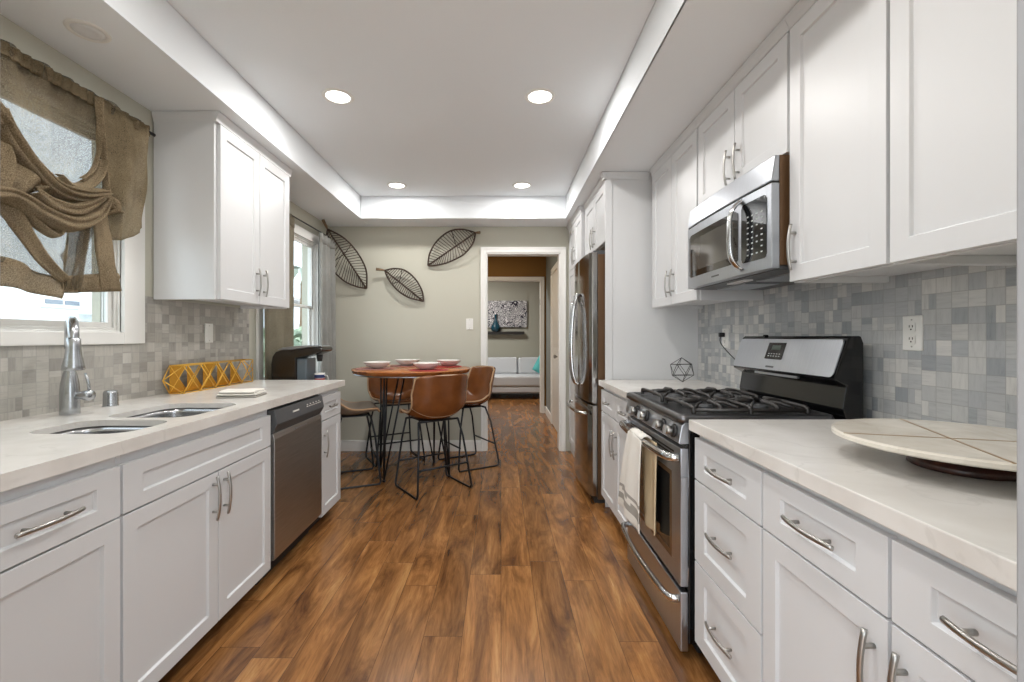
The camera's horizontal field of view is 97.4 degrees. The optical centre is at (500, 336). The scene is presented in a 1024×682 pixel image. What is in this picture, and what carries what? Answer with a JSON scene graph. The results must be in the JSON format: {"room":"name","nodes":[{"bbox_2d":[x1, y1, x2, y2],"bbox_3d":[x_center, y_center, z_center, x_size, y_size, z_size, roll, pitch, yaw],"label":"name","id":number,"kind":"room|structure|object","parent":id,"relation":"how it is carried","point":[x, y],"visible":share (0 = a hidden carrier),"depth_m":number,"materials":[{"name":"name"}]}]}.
{"room":"kitchen","nodes":[
{"label":"kitchen","id":0,"kind":"room"},
{"bbox_2d":[0,14,329,379],"bbox_3d":[-1.904,-0.131,2.540,0.140,2.705,4.580,0,0,0],"label":"wall","id":1,"kind":"structure","parent":0,"point":[27,43],"depth_m":2.25,"materials":[{"name":"beige paint"}]},
{"bbox_2d":[0,56,144,345],"bbox_3d":[-1.861,-0.495,1.395,0.095,1.058,1.800,0,0,0],"label":"window","id":2,"kind":"structure","parent":1,"relation":"in","point":[123,312],"depth_m":2.13,"materials":[{"name":"white paint"}]},
{"bbox_2d":[0,296,248,420],"bbox_3d":[-1.829,0.049,1.856,0.010,0.517,2.812,0,0,0],"label":"backsplash","id":3,"kind":"structure","parent":1,"relation":"attached to","point":[30,376],"depth_m":2.28,"materials":[{"name":"tile"}]},
{"bbox_2d":[205,323,212,342],"bbox_3d":[-1.822,-0.024,2.810,0.008,0.120,0.074,0,0,0],"label":"light switch","id":4,"kind":"object","parent":1,"relation":"attached to","point":[208,327],"visible":1,"depth_m":2.80,"materials":[{"name":"white plastic"}]},
{"bbox_2d":[151,111,292,308],"bbox_3d":[-1.641,-0.690,2.767,0.374,0.984,0.834,0,0,0],"label":"upper cabinet","id":5,"kind":"object","parent":1,"relation":"attached to","point":[221,198],"visible":1,"depth_m":2.39,"materials":[{"name":"white paint"}]},
{"bbox_2d":[256,224,318,379],"bbox_3d":[-1.861,-0.290,3.950,0.095,1.418,1.170,0,0,0],"label":"window","id":6,"kind":"structure","parent":1,"relation":"in","point":[302,236],"depth_m":4.41,"materials":[{"name":"white paint"}]},
{"bbox_2d":[289,213,329,237],"bbox_3d":[-1.808,-1.036,4.010,0.064,0.012,1.380,0,0,0],"label":"curtain rod","id":7,"kind":"object","parent":1,"relation":"attached to","point":[289,213],"visible":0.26,"depth_m":4.16,"materials":[{"name":"black metal"}]},
{"bbox_2d":[264,214,294,379],"bbox_3d":[-1.776,0.072,3.615,0.068,2.200,0.507,0,0,0],"label":"window curtain","id":8,"kind":"object","parent":7,"relation":"hanging from","point":[278,323],"visible":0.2,"depth_m":3.62,"materials":[{"name":"white fabric"}]},
{"bbox_2d":[318,233,335,379],"bbox_3d":[-1.746,0.087,4.539,0.119,2.170,0.473,0,0,0],"label":"window curtain","id":9,"kind":"object","parent":7,"relation":"hanging from","point":[327,286],"visible":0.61,"depth_m":4.43,"materials":[{"name":"white fabric"}]},
{"bbox_3d":[-1.787,-1.040,1.460,0.016,0.016,1.720,0,0,0],"label":"tension rod","id":10,"kind":"object","parent":1,"relation":"attached to","visible":0},
{"bbox_2d":[0,39,149,298],"bbox_3d":[-1.719,-0.600,1.606,0.146,0.927,1.326,0,0,0],"label":"curtain","id":11,"kind":"object","parent":10,"relation":"hanging from","point":[60,206],"visible":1,"depth_m":1.78,"materials":[{"name":"brown fabric"}]},
{"bbox_2d":[0,0,798,226],"bbox_3d":[-0.205,-1.347,2.540,3.538,0.327,4.588,0,0,0],"label":"ceiling","id":12,"kind":"structure","parent":0,"point":[439,109],"depth_m":2.33,"materials":[{"name":"white paint"}]},
{"bbox_2d":[63,18,111,42],"bbox_3d":[-1.597,-1.179,1.740,0.140,0.010,0.140,0,0,0],"label":"recessed light","id":13,"kind":"object","parent":12,"relation":"in","point":[83,29],"visible":1,"depth_m":1.73,"materials":[{"name":"white paint"}]},
{"bbox_2d":[321,88,353,104],"bbox_3d":[-0.953,-1.403,2.630,0.180,0.007,0.180,0,0,0],"label":"recessed light","id":14,"kind":"object","parent":12,"relation":"in","point":[333,95],"visible":1,"depth_m":2.62,"materials":[{"name":"white paint"}]},
{"bbox_2d":[387,182,406,188],"bbox_3d":[-0.966,-1.403,4.170,0.180,0.007,0.180,0,0,0],"label":"recessed light","id":15,"kind":"object","parent":12,"relation":"in","point":[396,185],"visible":1,"depth_m":4.16,"materials":[{"name":"white paint"}]},
{"bbox_2d":[512,182,531,188],"bbox_3d":[0.195,-1.403,4.170,0.180,0.007,0.180,0,0,0],"label":"recessed light","id":16,"kind":"object","parent":12,"relation":"in","point":[519,185],"visible":1,"depth_m":4.16,"materials":[{"name":"white paint"}]},
{"bbox_2d":[525,88,555,104],"bbox_3d":[0.228,-1.403,2.630,0.180,0.007,0.180,0,0,0],"label":"recessed light","id":17,"kind":"object","parent":12,"relation":"in","point":[538,96],"visible":1,"depth_m":2.62,"materials":[{"name":"white paint"}]},
{"bbox_2d":[159,394,720,681],"bbox_3d":[0.000,1.282,3.650,6.400,0.120,12.500,0,0,0],"label":"floor","id":18,"kind":"structure","parent":0,"point":[517,574],"depth_m":2.18,"materials":[{"name":"brown wood"}]},
{"bbox_2d":[0,457,119,681],"bbox_3d":[-1.460,0.785,0.894,0.730,0.873,0.889,0,0,0],"label":"base cabinet","id":19,"kind":"object","parent":18,"relation":"on","point":[60,533],"visible":0.98,"depth_m":1.16,"materials":[{"name":"white paint"}]},
{"bbox_2d":[0,380,344,491],"bbox_3d":[-1.472,0.327,1.827,0.708,0.040,2.795,0,0,0],"label":"countertop","id":20,"kind":"structure","parent":19,"relation":"on","point":[29,452],"depth_m":1.60,"materials":[{"name":"white stone"}]},
{"bbox_2d":[59,316,95,415],"bbox_3d":[-1.608,0.113,1.715,0.322,0.388,0.108,0,0,44],"label":"kitchen faucet","id":21,"kind":"object","parent":20,"relation":"on","point":[70,395],"visible":1,"depth_m":1.76,"materials":[{"name":"metal"}]},
{"bbox_2d":[102,390,118,406],"bbox_3d":[-1.735,0.271,2.000,0.058,0.072,0.058,0,0,0],"label":"air gap cap","id":22,"kind":"object","parent":20,"relation":"on","point":[110,397],"visible":1,"depth_m":1.98,"materials":[{"name":"metal"}]},
{"bbox_2d":[51,408,221,433],"bbox_3d":[-1.367,0.429,1.758,0.379,0.196,0.709,0,0,0],"label":"sink","id":23,"kind":"object","parent":20,"relation":"in","point":[174,412],"visible":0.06,"depth_m":1.88,"materials":[{"name":"silver metal"}]},
{"bbox_2d":[162,359,252,393],"bbox_3d":[-1.752,0.230,2.758,0.081,0.156,0.849,0,0,0],"label":"wire basket","id":24,"kind":"object","parent":20,"relation":"on","point":[176,386],"visible":0.99,"depth_m":2.66,"materials":[{"name":"gold metal"}]},
{"bbox_2d":[216,388,266,397],"bbox_3d":[-1.340,0.288,2.330,0.190,0.036,0.150,0,0,-8],"label":"folded napkin","id":25,"kind":"object","parent":20,"relation":"on","point":[248,392],"visible":1,"depth_m":2.27,"materials":[{"name":"grey fabric"}]},
{"bbox_2d":[115,410,270,681],"bbox_3d":[-1.460,0.785,1.774,0.731,0.874,0.868,0,0,0],"label":"base cabinet","id":26,"kind":"object","parent":18,"relation":"on","point":[195,516],"visible":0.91,"depth_m":1.63,"materials":[{"name":"white paint"}]},
{"bbox_2d":[255,394,323,584],"bbox_3d":[-1.435,0.787,2.517,0.660,0.870,0.602,0,0,0],"label":"dishwasher","id":27,"kind":"object","parent":18,"relation":"on","point":[296,426],"visible":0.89,"depth_m":2.45,"materials":[{"name":"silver metal"}]},
{"bbox_2d":[309,388,340,529],"bbox_3d":[-1.460,0.785,2.997,0.730,0.873,0.342,0,0,0],"label":"base cabinet","id":28,"kind":"object","parent":18,"relation":"on","point":[330,414],"visible":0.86,"depth_m":3.00,"materials":[{"name":"white paint"}]},
{"bbox_2d":[340,399,381,489],"bbox_3d":[-1.292,0.813,3.853,0.484,0.823,0.498,0,0,-23],"label":"bar stool","id":29,"kind":"object","parent":18,"relation":"on","point":[362,408],"visible":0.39,"depth_m":3.75,"materials":[{"name":"beige leather"}]},
{"bbox_2d":[365,377,424,467],"bbox_3d":[-1.069,0.757,4.516,0.498,0.935,0.484,0,0,-30],"label":"bar stool","id":30,"kind":"object","parent":18,"relation":"on","point":[373,384],"visible":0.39,"depth_m":4.58,"materials":[{"name":"brown leather"}]},
{"bbox_2d":[351,365,470,481],"bbox_3d":[-0.800,0.749,4.060,1.050,0.938,1.050,0,0,0],"label":"dining table","id":31,"kind":"object","parent":18,"relation":"on","point":[397,372],"visible":0.72,"depth_m":3.82,"materials":[{"name":"brown wood"}]},
{"bbox_2d":[356,367,393,369],"bbox_3d":[-1.107,0.278,3.954,0.333,0.004,0.333,0,0,0],"label":"placemat","id":32,"kind":"object","parent":31,"relation":"on","point":[365,368],"visible":0.91,"depth_m":3.94,"materials":[{"name":"red fabric"}]},
{"bbox_2d":[363,361,390,367],"bbox_3d":[-1.090,0.246,3.960,0.237,0.056,0.237,0,0,0],"label":"bowl","id":33,"kind":"object","parent":32,"relation":"on","point":[372,364],"visible":0.99,"depth_m":3.89,"materials":[{"name":"white ceramic"}]},
{"bbox_2d":[390,365,415,366],"bbox_3d":[-0.907,0.278,4.367,0.333,0.004,0.333,0,0,0],"label":"placemat","id":34,"kind":"object","parent":31,"relation":"on","point":[390,365],"visible":0.57,"depth_m":4.23,"materials":[{"name":"red fabric"}]},
{"bbox_2d":[396,359,419,365],"bbox_3d":[-0.905,0.246,4.360,0.237,0.056,0.237,0,0,0],"label":"bowl","id":35,"kind":"object","parent":34,"relation":"on","point":[406,362],"visible":0.95,"depth_m":4.29,"materials":[{"name":"white ceramic"}]},
{"bbox_2d":[409,368,447,371],"bbox_3d":[-0.611,0.278,3.796,0.333,0.004,0.333,0,0,0],"label":"placemat","id":36,"kind":"object","parent":31,"relation":"on","point":[433,369],"visible":0.88,"depth_m":3.70,"materials":[{"name":"red fabric"}]},
{"bbox_2d":[413,362,439,369],"bbox_3d":[-0.635,0.246,3.830,0.237,0.056,0.237,0,0,0],"label":"bowl","id":37,"kind":"object","parent":36,"relation":"on","point":[421,365],"visible":1,"depth_m":3.75,"materials":[{"name":"white ceramic"}]},
{"bbox_2d":[435,365,461,367],"bbox_3d":[-0.536,0.278,4.250,0.333,0.004,0.333,0,0,0],"label":"placemat","id":38,"kind":"object","parent":31,"relation":"on","point":[438,366],"visible":0.56,"depth_m":4.20,"materials":[{"name":"red fabric"}]},
{"bbox_2d":[437,359,460,365],"bbox_3d":[-0.495,0.246,4.280,0.237,0.056,0.237,0,0,0],"label":"bowl","id":39,"kind":"object","parent":38,"relation":"on","point":[445,362],"visible":0.97,"depth_m":4.21,"materials":[{"name":"white ceramic"}]},
{"bbox_2d":[395,374,471,499],"bbox_3d":[-0.545,0.757,3.650,0.498,0.935,0.484,0,0,-36],"label":"bar stool","id":40,"kind":"object","parent":18,"relation":"on","point":[436,398],"visible":1,"depth_m":3.48,"materials":[{"name":"brown leather"}]},
{"bbox_2d":[438,366,499,471],"bbox_3d":[-0.309,0.757,4.369,0.484,0.935,0.498,0,0,-31],"label":"bar stool","id":41,"kind":"object","parent":18,"relation":"on","point":[480,378],"visible":0.73,"depth_m":4.46,"materials":[{"name":"brown leather"}]},
{"bbox_2d":[488,357,539,392],"bbox_3d":[-0.225,0.824,9.210,2.450,0.797,0.880,0,0,0],"label":"sofa","id":42,"kind":"object","parent":18,"relation":"on","point":[512,375],"visible":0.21,"depth_m":8.91,"materials":[{"name":"grey fabric"}]},
{"bbox_2d":[488,357,517,373],"bbox_3d":[-0.242,0.603,9.444,1.175,0.355,0.193,0,0,0],"label":"cushion","id":43,"kind":"object","parent":42,"relation":"on","point":[503,365],"depth_m":9.37,"materials":[{"name":"grey fabric"}]},
{"bbox_2d":[493,374,539,386],"bbox_3d":[-0.225,0.867,9.085,2.430,0.210,0.630,0,0,0],"label":"seat cushion","id":44,"kind":"object","parent":42,"relation":"on","point":[500,380],"depth_m":8.77,"materials":[{"name":"grey fabric"}]},
{"bbox_2d":[518,357,539,373],"bbox_3d":[0.670,0.603,9.444,0.620,0.355,0.193,0,0,0],"label":"cushion","id":45,"kind":"object","parent":42,"relation":"on","point":[525,364],"depth_m":9.37,"materials":[{"name":"grey fabric"}]},
{"bbox_2d":[532,355,539,372],"bbox_3d":[0.889,0.589,9.208,0.512,0.509,0.139,0,0,0],"label":"throw pillow","id":46,"kind":"object","parent":42,"relation":"on","point":[536,367],"visible":0.19,"depth_m":9.16,"materials":[{"name":"teal fabric"}]},
{"bbox_2d":[566,206,584,455],"bbox_3d":[1.057,0.021,4.433,0.730,2.402,0.755,0,0,0],"label":"pantry cabinet","id":47,"kind":"object","parent":18,"relation":"on","point":[576,225],"visible":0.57,"depth_m":4.55,"materials":[{"name":"white paint"}]},
{"bbox_2d":[566,250,604,502],"bbox_3d":[0.975,0.293,3.665,0.849,1.858,0.752,0,0,0],"label":"refrigerator","id":48,"kind":"object","parent":18,"relation":"on","point":[587,312],"visible":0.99,"depth_m":3.34,"materials":[{"name":"silver metal"}]},
{"bbox_2d":[601,388,630,531],"bbox_3d":[1.050,0.785,2.829,0.731,0.873,0.798,0,0,0],"label":"base cabinet","id":49,"kind":"object","parent":18,"relation":"on","point":[613,437],"visible":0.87,"depth_m":2.87,"materials":[{"name":"white paint"}]},
{"bbox_2d":[599,380,739,398],"bbox_3d":[1.058,0.327,2.837,0.716,0.040,0.783,0,0,0],"label":"countertop","id":50,"kind":"structure","parent":49,"relation":"on","point":[621,388],"depth_m":2.91,"materials":[{"name":"white stone"}]},
{"bbox_2d":[670,357,693,381],"bbox_3d":[1.235,0.223,3.070,0.147,0.167,0.151,0,0,0],"label":"ornament","id":51,"kind":"object","parent":50,"relation":"on","point":[677,364],"visible":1,"depth_m":3.06,"materials":[{"name":"black metal"}]},
{"bbox_2d":[601,172,697,506],"bbox_3d":[1.073,0.021,3.237,0.703,2.402,0.049,0,0,0],"label":"panel","id":52,"kind":"object","parent":18,"relation":"on","point":[642,341],"visible":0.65,"depth_m":3.23,"materials":[{"name":"white paint"}]},
{"bbox_2d":[695,436,768,681],"bbox_3d":[1.050,0.785,1.456,0.731,0.873,0.432,0,0,0],"label":"base cabinet","id":53,"kind":"object","parent":18,"relation":"on","point":[729,528],"visible":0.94,"depth_m":1.43,"materials":[{"name":"white paint"}]},
{"bbox_2d":[619,335,862,652],"bbox_3d":[0.986,0.605,2.062,0.758,1.234,0.741,0,0,0],"label":"gas range","id":54,"kind":"object","parent":18,"relation":"on","point":[783,377],"visible":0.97,"depth_m":1.84,"materials":[{"name":"silver metal"}]},
{"bbox_2d":[618,428,656,535],"bbox_3d":[0.629,0.643,2.089,0.087,0.428,0.408,0,0,-4],"label":"dish towel","id":55,"kind":"object","parent":54,"relation":"hanging from","point":[629,486],"visible":0.97,"depth_m":2.02,"materials":[{"name":"white fabric"}]},
{"bbox_2d":[626,392,833,422],"bbox_3d":[0.970,0.309,2.062,0.600,0.030,0.733,0,0,0],"label":"cooktop","id":56,"kind":"object","parent":54,"relation":"in","point":[674,412],"depth_m":1.81,"materials":[{"name":"grey metal"}]},
{"bbox_2d":[763,470,1016,681],"bbox_3d":[1.050,0.785,0.832,0.731,0.873,0.812,0,0,0],"label":"base cabinet","id":57,"kind":"object","parent":18,"relation":"on","point":[848,597],"visible":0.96,"depth_m":0.88,"materials":[{"name":"white paint"}]},
{"bbox_2d":[689,419,1016,591],"bbox_3d":[1.058,0.327,1.055,0.716,0.040,1.250,0,0,0],"label":"countertop","id":58,"kind":"structure","parent":57,"relation":"on","point":[970,522],"depth_m":0.93,"materials":[{"name":"white stone"}]},
{"bbox_2d":[831,418,1016,481],"bbox_3d":[1.090,0.271,1.055,0.510,0.072,0.510,0,0,0],"label":"lazy susan","id":59,"kind":"object","parent":58,"relation":"on","point":[984,452],"visible":0.95,"depth_m":1.03,"materials":[{"name":"beige stone"}]},
{"bbox_3d":[-1.530,0.810,3.450,0.340,0.825,0.260,0,0,0],"label":"side table","id":60,"kind":"object","parent":18,"relation":"on","visible":0},
{"bbox_2d":[271,345,332,379],"bbox_3d":[-1.520,0.229,3.450,0.390,0.334,0.210,0,0,0],"label":"coffee maker","id":61,"kind":"object","parent":60,"relation":"on","point":[290,363],"visible":0.7,"depth_m":3.35,"materials":[{"name":"black plastic"}]},
{"bbox_2d":[314,372,328,379],"bbox_3d":[-1.382,0.325,3.445,0.097,0.100,0.078,0,0,32],"label":"coffee mug","id":62,"kind":"object","parent":61,"relation":"on","point":[317,376],"visible":0.64,"depth_m":3.42,"materials":[{"name":"white ceramic"}]},
{"bbox_2d":[330,227,570,450],"bbox_3d":[-0.205,-0.131,4.890,3.538,2.705,0.120,0,0,0],"label":"wall","id":63,"kind":"structure","parent":0,"point":[376,322],"depth_m":4.83,"materials":[{"name":"beige paint"}]},
{"bbox_2d":[322,219,367,288],"bbox_3d":[-1.626,-0.848,4.678,0.465,0.679,0.146,0,0,-29],"label":"wall decor","id":64,"kind":"object","parent":63,"relation":"attached to","point":[328,231],"visible":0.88,"depth_m":4.68,"materials":[{"name":"metal"}]},
{"bbox_2d":[376,268,423,301],"bbox_3d":[-1.068,-0.553,4.764,0.505,0.360,0.042,0,0,-5],"label":"wall decor","id":65,"kind":"object","parent":63,"relation":"attached to","point":[377,269],"visible":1,"depth_m":4.76,"materials":[{"name":"metal"}]},
{"bbox_2d":[341,440,480,450],"bbox_3d":[-1.024,1.165,4.823,1.621,0.115,0.018,0,0,0],"label":"baseboard","id":66,"kind":"structure","parent":63,"relation":"attached to","point":[346,445],"depth_m":4.81,"materials":[{"name":"white paint"}]},
{"bbox_2d":[427,228,480,265],"bbox_3d":[-0.503,-0.950,4.766,0.576,0.396,0.040,0,0,4],"label":"wall decor","id":67,"kind":"object","parent":63,"relation":"attached to","point":[474,233],"visible":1,"depth_m":4.76,"materials":[{"name":"metal"}]},
{"bbox_2d":[466,319,472,329],"bbox_3d":[-0.337,-0.138,4.821,0.074,0.120,0.018,0,0,0],"label":"light switch","id":68,"kind":"object","parent":63,"relation":"attached to","point":[469,322],"visible":1,"depth_m":4.82,"materials":[{"name":"white plastic"}]},
{"bbox_2d":[481,247,565,450],"bbox_3d":[0.238,0.131,4.882,0.913,2.183,0.156,0,0,0],"label":"trim","id":69,"kind":"structure","parent":63,"relation":"attached to","point":[560,252],"depth_m":4.81,"materials":[{"name":"white paint"}]},
{"bbox_2d":[488,282,539,359],"bbox_3d":[-0.100,-0.103,9.760,5.000,2.650,0.120,0,0,0],"label":"wall","id":70,"kind":"structure","parent":0,"point":[527,344],"depth_m":9.70,"materials":[{"name":"grey paint"}]},
{"bbox_2d":[488,331,523,333],"bbox_3d":[-0.105,-0.088,9.640,1.190,0.060,0.120,0,0,0],"label":"floating shelf","id":71,"kind":"object","parent":70,"relation":"attached to","point":[489,332],"visible":0.56,"depth_m":9.58,"materials":[{"name":"wood"}]},
{"bbox_2d":[491,314,499,330],"bbox_3d":[-0.115,-0.301,9.620,0.210,0.365,0.210,0,0,0],"label":"vase","id":72,"kind":"object","parent":71,"relation":"on","point":[495,326],"visible":0.99,"depth_m":9.56,"materials":[{"name":"blue ceramic"}]},
{"bbox_2d":[488,301,526,326],"bbox_3d":[-0.060,-0.493,9.670,1.240,0.570,0.030,0,0,0],"label":"wall art","id":73,"kind":"object","parent":70,"relation":"attached to","point":[509,313],"visible":0.51,"depth_m":9.66},
{"bbox_2d":[491,393,539,393],"bbox_3d":[-0.100,1.165,9.692,5.000,0.115,0.016,0,0,0],"label":"baseboard","id":74,"kind":"structure","parent":70,"relation":"attached to","point":[491,393],"depth_m":9.68,"materials":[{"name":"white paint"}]},
{"bbox_2d":[488,256,545,405],"bbox_3d":[-0.100,-0.103,7.300,5.000,2.650,0.120,0,0,0],"label":"wall","id":75,"kind":"structure","parent":0,"point":[498,266],"depth_m":7.24,"materials":[{"name":"brown paint"}]},
{"bbox_2d":[488,277,543,412],"bbox_3d":[0.174,0.128,7.292,1.046,2.189,0.156,0,0,0],"label":"trim","id":76,"kind":"structure","parent":75,"relation":"attached to","point":[490,279],"depth_m":7.22,"materials":[{"name":"white paint"}]},
{"bbox_2d":[546,256,556,412],"bbox_3d":[0.784,-0.103,6.095,0.120,2.650,2.290,0,0,0],"label":"wall","id":77,"kind":"structure","parent":0,"point":[550,260],"depth_m":6.86,"materials":[{"name":"grey paint"}]},
{"bbox_2d":[544,406,550,421],"bbox_3d":[0.684,1.165,6.105,0.080,0.115,2.270,0,0,0],"label":"baseboard","id":78,"kind":"structure","parent":77,"relation":"attached to","point":[546,411],"depth_m":6.85,"materials":[{"name":"white paint"}]},
{"bbox_2d":[550,262,556,423],"bbox_3d":[0.714,0.136,5.910,0.020,2.173,0.986,0,0,0],"label":"trim","id":79,"kind":"structure","parent":77,"relation":"attached to","point":[554,268],"depth_m":6.32,"materials":[{"name":"white paint"}]},
{"bbox_2d":[552,270,556,430],"bbox_3d":[0.687,0.172,5.910,0.074,2.080,0.820,0,0,0],"label":"door","id":80,"kind":"structure","parent":77,"relation":"in","point":[554,276],"depth_m":5.97,"materials":[{"name":"white paint"}]},
{"bbox_3d":[-0.100,-0.128,0.325,4.200,2.700,0.150,0,0,0],"label":"wall","id":81,"kind":"structure","parent":0,"visible":0},
{"bbox_2d":[1017,0,1023,681],"bbox_3d":[0.007,0.161,0.320,0.981,2.123,0.180,0,0,0],"label":"trim","id":82,"kind":"structure","parent":81,"relation":"attached to","point":[1020,3],"depth_m":0.41,"materials":[{"name":"grey paint"}]},
{"bbox_3d":[1.494,-0.131,2.540,0.140,2.705,4.580,0,0,0],"label":"wall","id":83,"kind":"structure","parent":0,"visible":0},
{"bbox_2d":[583,178,604,254],"bbox_3d":[1.074,-0.937,3.658,0.704,0.488,0.785,0,0,0],"label":"upper cabinet","id":84,"kind":"object","parent":83,"relation":"attached to","point":[594,207],"visible":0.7,"depth_m":3.60,"materials":[{"name":"white paint"}]},
{"bbox_2d":[649,119,762,308],"bbox_3d":[1.222,-0.690,2.800,0.390,0.984,0.740,0,0,0],"label":"upper cabinet","id":85,"kind":"object","parent":83,"relation":"attached to","point":[674,175],"visible":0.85,"depth_m":2.73,"materials":[{"name":"white paint"}]},
{"bbox_2d":[722,328,728,347],"bbox_3d":[1.411,0.007,2.835,0.010,0.120,0.074,0,0,0],"label":"wall outlet","id":86,"kind":"object","parent":83,"relation":"attached to","point":[725,340],"visible":0.99,"depth_m":2.82,"materials":[{"name":"white plastic"}]},
{"bbox_2d":[718,333,734,359],"bbox_3d":[1.390,0.150,2.630,0.032,0.355,0.434,0,0,0],"label":"power cord","id":87,"kind":"object","parent":83,"relation":"attached to","point":[720,335],"visible":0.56,"depth_m":2.82,"materials":[{"name":"black plastic"}]},
{"bbox_2d":[695,17,789,204],"bbox_3d":[1.222,-0.932,2.044,0.390,0.498,0.768,0,0,0],"label":"upper cabinet","id":88,"kind":"object","parent":83,"relation":"attached to","point":[746,123],"visible":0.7,"depth_m":1.94,"materials":[{"name":"white paint"}]},
{"bbox_2d":[688,155,798,289],"bbox_3d":[1.176,-0.462,2.046,0.476,0.432,0.752,0,0,0],"label":"microwave","id":89,"kind":"object","parent":88,"relation":"attached to","point":[737,236],"visible":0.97,"depth_m":1.86,"materials":[{"name":"silver metal"}]},
{"bbox_2d":[698,265,1016,428],"bbox_3d":[1.420,0.022,1.835,0.008,0.600,2.830,0,0,0],"label":"backsplash","id":90,"kind":"structure","parent":83,"relation":"attached to","point":[965,371],"depth_m":1.55,"materials":[{"name":"grey tile"}]},
{"bbox_2d":[785,0,1011,282],"bbox_3d":[1.222,-0.690,1.446,0.390,0.984,0.424,0,0,0],"label":"upper cabinet","id":91,"kind":"object","parent":83,"relation":"attached to","point":[839,227],"visible":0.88,"depth_m":1.43,"materials":[{"name":"white paint"}]},
{"bbox_2d":[903,315,923,350],"bbox_3d":[1.411,-0.013,1.545,0.010,0.120,0.074,0,0,0],"label":"wall outlet","id":92,"kind":"object","parent":83,"relation":"attached to","point":[913,326],"visible":1,"depth_m":1.54,"materials":[{"name":"white plastic"}]},
{"bbox_2d":[907,322,915,331],"bbox_3d":[1.409,-0.034,1.545,0.004,0.032,0.032,0,0,0],"label":"receptacle","id":93,"kind":"object","parent":92,"relation":"attached to","point":[911,326],"depth_m":1.54,"materials":[{"name":"white plastic"}]},
{"bbox_2d":[907,335,915,343],"bbox_3d":[1.409,0.008,1.545,0.004,0.032,0.032,0,0,0],"label":"receptacle","id":94,"kind":"object","parent":92,"relation":"attached to","point":[911,339],"depth_m":1.54,"materials":[{"name":"white plastic"}]},
{"bbox_2d":[890,0,1016,264],"bbox_3d":[1.222,-0.690,0.832,0.390,0.984,0.800,0,0,0],"label":"upper cabinet","id":95,"kind":"object","parent":83,"relation":"attached to","point":[953,63],"visible":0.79,"depth_m":1.07,"materials":[{"name":"white paint"}]},
{"label":"outside","id":96,"kind":"structure","parent":0,"visible":0},
{"bbox_3d":[-31.167,1.472,20.000,57.666,0.100,80.000,0,0,0],"label":"ground","id":97,"kind":"structure","parent":96,"visible":0},
{"bbox_2d":[0,98,91,321],"bbox_3d":[-11.000,-2.828,6.100,6.700,8.500,11.000,0,0,0],"label":"neighbor house","id":98,"kind":"structure","parent":97,"relation":"on","point":[15,303],"depth_m":7.92,"materials":[{"name":"white"}]},
{"bbox_2d":[264,330,301,375],"bbox_3d":[-4.271,0.617,8.598,2.411,1.610,2.296,0,0,0],"label":"shrub","id":99,"kind":"object","parent":97,"relation":"on","point":[296,333],"visible":0.05,"depth_m":8.57,"materials":[{"name":"green plant"}]},
{"bbox_2d":[294,297,299,328],"bbox_3d":[-15.000,-0.728,30.000,8.700,4.300,12.800,0,0,0],"label":"neighbor house","id":100,"kind":"structure","parent":97,"relation":"on","point":[296,300],"depth_m":24.20,"materials":[{"name":"white"}]},
{"bbox_2d":[294,266,301,330],"bbox_3d":[-9.353,-0.981,21.122,2.595,4.825,2.224,0,0,-36],"label":"palm tree","id":101,"kind":"object","parent":97,"relation":"on","point":[297,270],"visible":0.2,"depth_m":21.00,"materials":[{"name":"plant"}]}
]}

